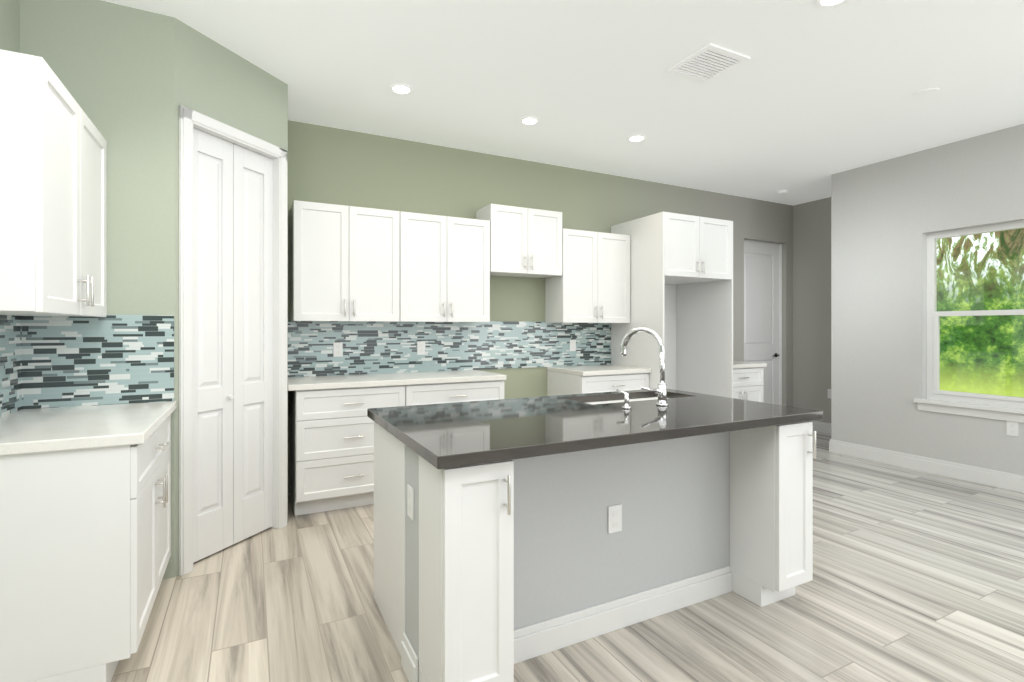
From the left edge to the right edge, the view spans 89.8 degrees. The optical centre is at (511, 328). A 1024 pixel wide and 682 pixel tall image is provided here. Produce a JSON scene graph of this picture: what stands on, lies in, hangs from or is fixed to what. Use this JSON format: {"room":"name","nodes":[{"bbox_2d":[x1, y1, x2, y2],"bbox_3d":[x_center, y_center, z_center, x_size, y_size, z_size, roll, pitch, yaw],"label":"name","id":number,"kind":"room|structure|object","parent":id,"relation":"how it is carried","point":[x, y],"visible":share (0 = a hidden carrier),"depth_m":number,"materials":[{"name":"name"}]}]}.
{"room":"kitchen","nodes":[
{"label":"kitchen","id":0,"kind":"room"},
{"bbox_2d":[0,0,19,52],"bbox_3d":[-0.532,-0.165,-1.247,0.140,2.950,8.460,0,0,-27],"label":"wall","id":1,"kind":"structure","parent":0,"point":[9,25],"depth_m":2.33,"materials":[{"name":"paint"}]},
{"bbox_2d":[0,306,174,451],"bbox_3d":[-1.838,0.155,2.149,0.612,0.450,0.938,0,0,-27],"label":"backsplash","id":2,"kind":"structure","parent":1,"relation":"attached to","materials":[{"name":"tile"}]},
{"bbox_2d":[20,0,287,579],"bbox_3d":[-2.062,-0.165,3.226,1.195,2.950,1.180,0,0,-27],"label":"wall","id":3,"kind":"structure","parent":0,"point":[131,79],"depth_m":2.65,"materials":[{"name":"green paint"}]},
{"bbox_2d":[179,105,286,575],"bbox_3d":[-1.673,0.062,3.091,0.114,2.496,0.748,0,0,20],"label":"door frame","id":4,"kind":"structure","parent":3,"relation":"in","point":[189,119],"depth_m":2.80,"materials":[{"name":"white wood"}]},
{"bbox_2d":[193,127,272,562],"bbox_3d":[-1.679,0.090,3.094,0.071,2.416,0.612,0,0,20],"label":"pantry door","id":5,"kind":"structure","parent":4,"relation":"attached to","point":[232,343],"depth_m":3.08,"materials":[{"name":"white wood"}]},
{"bbox_2d":[288,120,792,494],"bbox_3d":[0.889,-0.165,5.470,6.610,2.950,0.140,0,0,-27],"label":"wall","id":6,"kind":"structure","parent":0,"point":[331,165],"depth_m":4.94,"materials":[{"name":"green paint"}]},
{"bbox_2d":[288,200,403,323],"bbox_3d":[-1.320,-0.500,4.079,0.786,0.880,0.328,0,0,-27],"label":"upper cabinet","id":7,"kind":"object","parent":6,"relation":"attached to","point":[379,293],"depth_m":3.93,"materials":[{"name":"white paint"}]},
{"bbox_2d":[404,212,491,323],"bbox_3d":[-0.617,-0.500,4.437,0.792,0.880,0.328,0,0,-27],"label":"upper cabinet","id":8,"kind":"object","parent":6,"relation":"attached to","point":[448,260],"depth_m":4.29,"materials":[{"name":"white paint"}]},
{"bbox_2d":[288,319,611,377],"bbox_3d":[-0.371,0.155,4.742,3.191,0.450,0.010,0,0,-27],"label":"backsplash","id":9,"kind":"structure","parent":6,"relation":"attached to","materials":[{"name":"tile"}]},
{"bbox_2d":[333,342,342,356],"bbox_3d":[-1.421,0.170,4.198,0.072,0.116,0.006,0,0,-27],"label":"outlet","id":10,"kind":"object","parent":9,"relation":"attached to","point":[337,349],"visible":1,"depth_m":4.20,"materials":[{"name":"white plastic"}]},
{"bbox_2d":[417,341,424,354],"bbox_3d":[-0.797,0.170,4.516,0.072,0.116,0.006,0,0,-27],"label":"outlet","id":11,"kind":"object","parent":9,"relation":"attached to","point":[420,347],"visible":1,"depth_m":4.51,"materials":[{"name":"white plastic"}]},
{"bbox_2d":[570,340,575,350],"bbox_3d":[0.620,0.170,5.237,0.072,0.116,0.006,0,0,-27],"label":"outlet","id":12,"kind":"object","parent":9,"relation":"attached to","point":[572,345],"visible":1,"depth_m":5.24,"materials":[{"name":"white plastic"}]},
{"bbox_2d":[476,204,563,279],"bbox_3d":[0.070,-0.795,4.787,0.738,0.590,0.328,0,0,-27],"label":"upper cabinet","id":13,"kind":"object","parent":6,"relation":"attached to","point":[527,242],"depth_m":4.64,"materials":[{"name":"white paint"}]},
{"bbox_2d":[544,229,631,323],"bbox_3d":[0.760,-0.500,5.139,0.800,0.880,0.328,0,0,-27],"label":"upper cabinet","id":14,"kind":"object","parent":6,"relation":"attached to","point":[595,287],"depth_m":4.99,"materials":[{"name":"white paint"}]},
{"bbox_2d":[612,212,732,287],"bbox_3d":[1.647,-0.795,5.338,0.900,0.590,0.778,0,0,-27],"label":"upper cabinet","id":15,"kind":"object","parent":6,"relation":"attached to","point":[671,250],"depth_m":4.99,"materials":[{"name":"white paint"}]},
{"bbox_2d":[744,240,781,404],"bbox_3d":[3.214,0.091,6.677,0.808,2.439,0.097,0,0,-27],"label":"hall door","id":16,"kind":"structure","parent":6,"relation":"in","point":[762,302],"depth_m":6.74,"materials":[{"name":"white wood"}]},
{"bbox_2d":[101,0,1023,204],"bbox_3d":[1.667,-1.665,0.737,10.100,0.050,10.000,0,0,-27],"label":"ceiling","id":17,"kind":"structure","parent":0,"point":[806,101],"depth_m":3.34,"materials":[{"name":"white paint"}]},
{"bbox_2d":[390,84,412,94],"bbox_3d":[-0.756,-1.635,3.510,0.150,0.008,0.150,0,0,-27],"label":"recessed light","id":18,"kind":"object","parent":17,"relation":"in","point":[403,89],"visible":1,"depth_m":3.50,"materials":[{"name":"white"}]},
{"bbox_2d":[520,117,538,124],"bbox_3d":[0.139,-1.635,4.044,0.150,0.008,0.150,0,0,-27],"label":"recessed light","id":19,"kind":"object","parent":17,"relation":"in","point":[529,120],"visible":0.98,"depth_m":4.03,"materials":[{"name":"white"}]},
{"bbox_2d":[628,135,645,141],"bbox_3d":[1.071,-1.635,4.418,0.150,0.008,0.150,0,0,-27],"label":"recessed light","id":20,"kind":"object","parent":17,"relation":"in","point":[635,138],"visible":0.96,"depth_m":4.41,"materials":[{"name":"white"}]},
{"bbox_2d":[667,43,749,82],"bbox_3d":[1.210,-1.633,3.176,0.340,0.012,0.340,0,0,-27],"label":"ceiling vent","id":21,"kind":"object","parent":17,"relation":"in","point":[708,62],"visible":0.98,"depth_m":3.16,"materials":[{"name":"white"}]},
{"bbox_2d":[778,190,787,194],"bbox_3d":[3.223,-1.622,6.120,0.109,0.034,0.109,0,0,-27],"label":"smoke detector","id":22,"kind":"object","parent":17,"relation":"attached to","point":[782,192],"visible":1,"depth_m":6.09,"materials":[{"name":"white plastic"}]},
{"bbox_2d":[816,0,845,7],"bbox_3d":[1.591,-1.635,2.539,0.150,0.008,0.150,0,0,-27],"label":"recessed light","id":23,"kind":"object","parent":17,"relation":"in","point":[825,3],"visible":1,"depth_m":2.58,"materials":[{"name":"white"}]},
{"bbox_2d":[912,88,939,98],"bbox_3d":[2.880,-1.635,3.577,0.150,0.008,0.150,0,0,-27],"label":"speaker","id":24,"kind":"object","parent":17,"relation":"attached to","point":[926,93],"visible":0.9,"depth_m":3.56},
{"bbox_2d":[111,432,1023,681],"bbox_3d":[1.667,1.335,0.737,10.100,0.050,10.000,0,0,-27],"label":"floor","id":25,"kind":"structure","parent":0,"point":[918,576],"depth_m":2.36,"materials":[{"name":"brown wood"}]},
{"bbox_2d":[0,49,176,681],"bbox_3d":[-1.828,0.185,2.154,0.636,2.250,0.938,0,0,-27],"label":"kitchen cabinets","id":26,"kind":"object","parent":25,"relation":"on","point":[88,405],"visible":1,"depth_m":1.86,"materials":[{"name":"white paint"}]},
{"bbox_2d":[0,400,176,463],"bbox_3d":[-1.833,0.400,2.151,0.623,0.040,0.938,0,0,-27],"label":"countertop","id":27,"kind":"structure","parent":26,"relation":"on","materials":[{"name":"white stone"}]},
{"bbox_2d":[290,384,407,515],"bbox_3d":[-1.273,0.865,3.951,0.763,0.890,0.598,0,0,-27],"label":"base cabinet","id":28,"kind":"object","parent":25,"relation":"on","point":[332,433],"depth_m":3.65,"materials":[{"name":"white paint"}]},
{"bbox_2d":[288,368,505,391],"bbox_3d":[-0.919,0.400,4.118,1.647,0.040,0.623,0,0,-27],"label":"countertop","id":29,"kind":"structure","parent":28,"relation":"on","point":[466,375],"depth_m":3.93,"materials":[{"name":"white stone"}]},
{"bbox_2d":[408,380,503,405],"bbox_3d":[-0.563,0.865,4.313,0.829,0.890,0.598,0,0,-27],"label":"drawer","id":30,"kind":"object","parent":25,"relation":"on","point":[418,394],"depth_m":4.04,"materials":[{"name":"white paint"}]},
{"bbox_2d":[374,415,822,681],"bbox_3d":[0.377,0.870,2.473,1.871,0.880,1.080,0,0,-27],"label":"kitchen island","id":31,"kind":"object","parent":25,"relation":"on","point":[509,534],"depth_m":2.18,"materials":[{"name":"white paint"}]},
{"bbox_2d":[367,389,822,470],"bbox_3d":[0.384,0.410,2.473,1.910,0.040,1.060,0,0,-27],"label":"island countertop","id":32,"kind":"structure","parent":31,"relation":"on","point":[486,429],"depth_m":2.18,"materials":[{"name":"grey stone"}]},
{"bbox_2d":[583,395,654,402],"bbox_3d":[0.676,0.526,2.947,0.764,0.216,0.324,0,0,-27],"label":"sink","id":33,"kind":"object","parent":32,"relation":"in","point":[632,396],"depth_m":3.06,"materials":[{"name":"silver metal"}]},
{"bbox_2d":[615,327,670,406],"bbox_3d":[0.620,0.191,2.659,0.283,0.398,0.266,0,0,-27],"label":"faucet","id":34,"kind":"object","parent":32,"relation":"on","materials":[{"name":"silver metal"}]},
{"bbox_2d":[547,368,651,395],"bbox_3d":[0.837,0.865,5.026,0.786,0.890,0.598,0,0,-27],"label":"base cabinet","id":35,"kind":"object","parent":25,"relation":"on","point":[558,383],"depth_m":4.79,"materials":[{"name":"white paint"}]},
{"bbox_2d":[552,364,651,375],"bbox_3d":[0.840,0.400,5.014,0.788,0.040,0.623,0,0,-27],"label":"countertop","id":36,"kind":"structure","parent":35,"relation":"on","point":[584,369],"depth_m":4.85,"materials":[{"name":"white stone"}]},
{"bbox_2d":[676,364,763,402],"bbox_3d":[2.337,0.865,5.791,0.700,0.890,0.598,0,0,-27],"label":"base cabinet","id":37,"kind":"object","parent":25,"relation":"on","point":[738,383],"depth_m":5.55,"materials":[{"name":"white paint"}]},
{"bbox_2d":[676,360,766,367],"bbox_3d":[2.351,0.400,5.784,0.718,0.040,0.623,0,0,-27],"label":"countertop","id":38,"kind":"structure","parent":37,"relation":"on","point":[703,363],"depth_m":5.51,"materials":[{"name":"white stone"}]},
{"bbox_2d":[793,197,830,422],"bbox_3d":[4.078,-0.165,6.337,0.140,2.950,1.210,0,0,-27],"label":"wall","id":39,"kind":"structure","parent":0,"point":[811,303],"depth_m":6.56,"materials":[{"name":"grey paint"}]},
{"bbox_2d":[812,421,830,433],"bbox_3d":[3.970,1.242,6.371,0.018,0.135,1.049,0,0,-27],"label":"baseboard","id":40,"kind":"structure","parent":39,"relation":"attached to","point":[823,427],"depth_m":6.48,"materials":[{"name":"white wood"}]},
{"bbox_2d":[831,124,1023,475],"bbox_3d":[5.374,-0.165,1.745,0.140,2.950,8.430,0,0,-27],"label":"wall","id":41,"kind":"structure","parent":0,"point":[888,216],"depth_m":4.87,"materials":[{"name":"grey paint"}]},
{"bbox_2d":[829,439,1023,492],"bbox_3d":[5.277,1.242,1.761,0.016,0.135,8.347,0,0,-27],"label":"baseboard","id":42,"kind":"structure","parent":41,"relation":"attached to","point":[1000,479],"depth_m":4.64,"materials":[{"name":"white wood"}]},
{"bbox_2d":[913,220,1023,422],"bbox_3d":[4.082,-0.065,4.213,0.170,1.630,1.300,0,0,-27],"label":"window","id":43,"kind":"structure","parent":41,"relation":"in","point":[989,406],"depth_m":4.51,"materials":[{"name":"clear glass"}]},
{"bbox_2d":[1007,421,1018,436],"bbox_3d":[4.057,0.810,4.166,0.006,0.116,0.072,0,0,-27],"label":"electrical outlet","id":44,"kind":"object","parent":41,"relation":"attached to","point":[1012,428],"visible":1,"depth_m":4.16,"materials":[{"name":"white plastic"}]},
{"label":"outside","id":45,"kind":"structure","parent":0,"visible":0},
{"bbox_2d":[937,228,1023,396],"bbox_3d":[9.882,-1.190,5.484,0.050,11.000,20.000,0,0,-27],"label":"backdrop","id":46,"kind":"structure","parent":45,"point":[993,327],"depth_m":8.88,"materials":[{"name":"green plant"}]}
]}

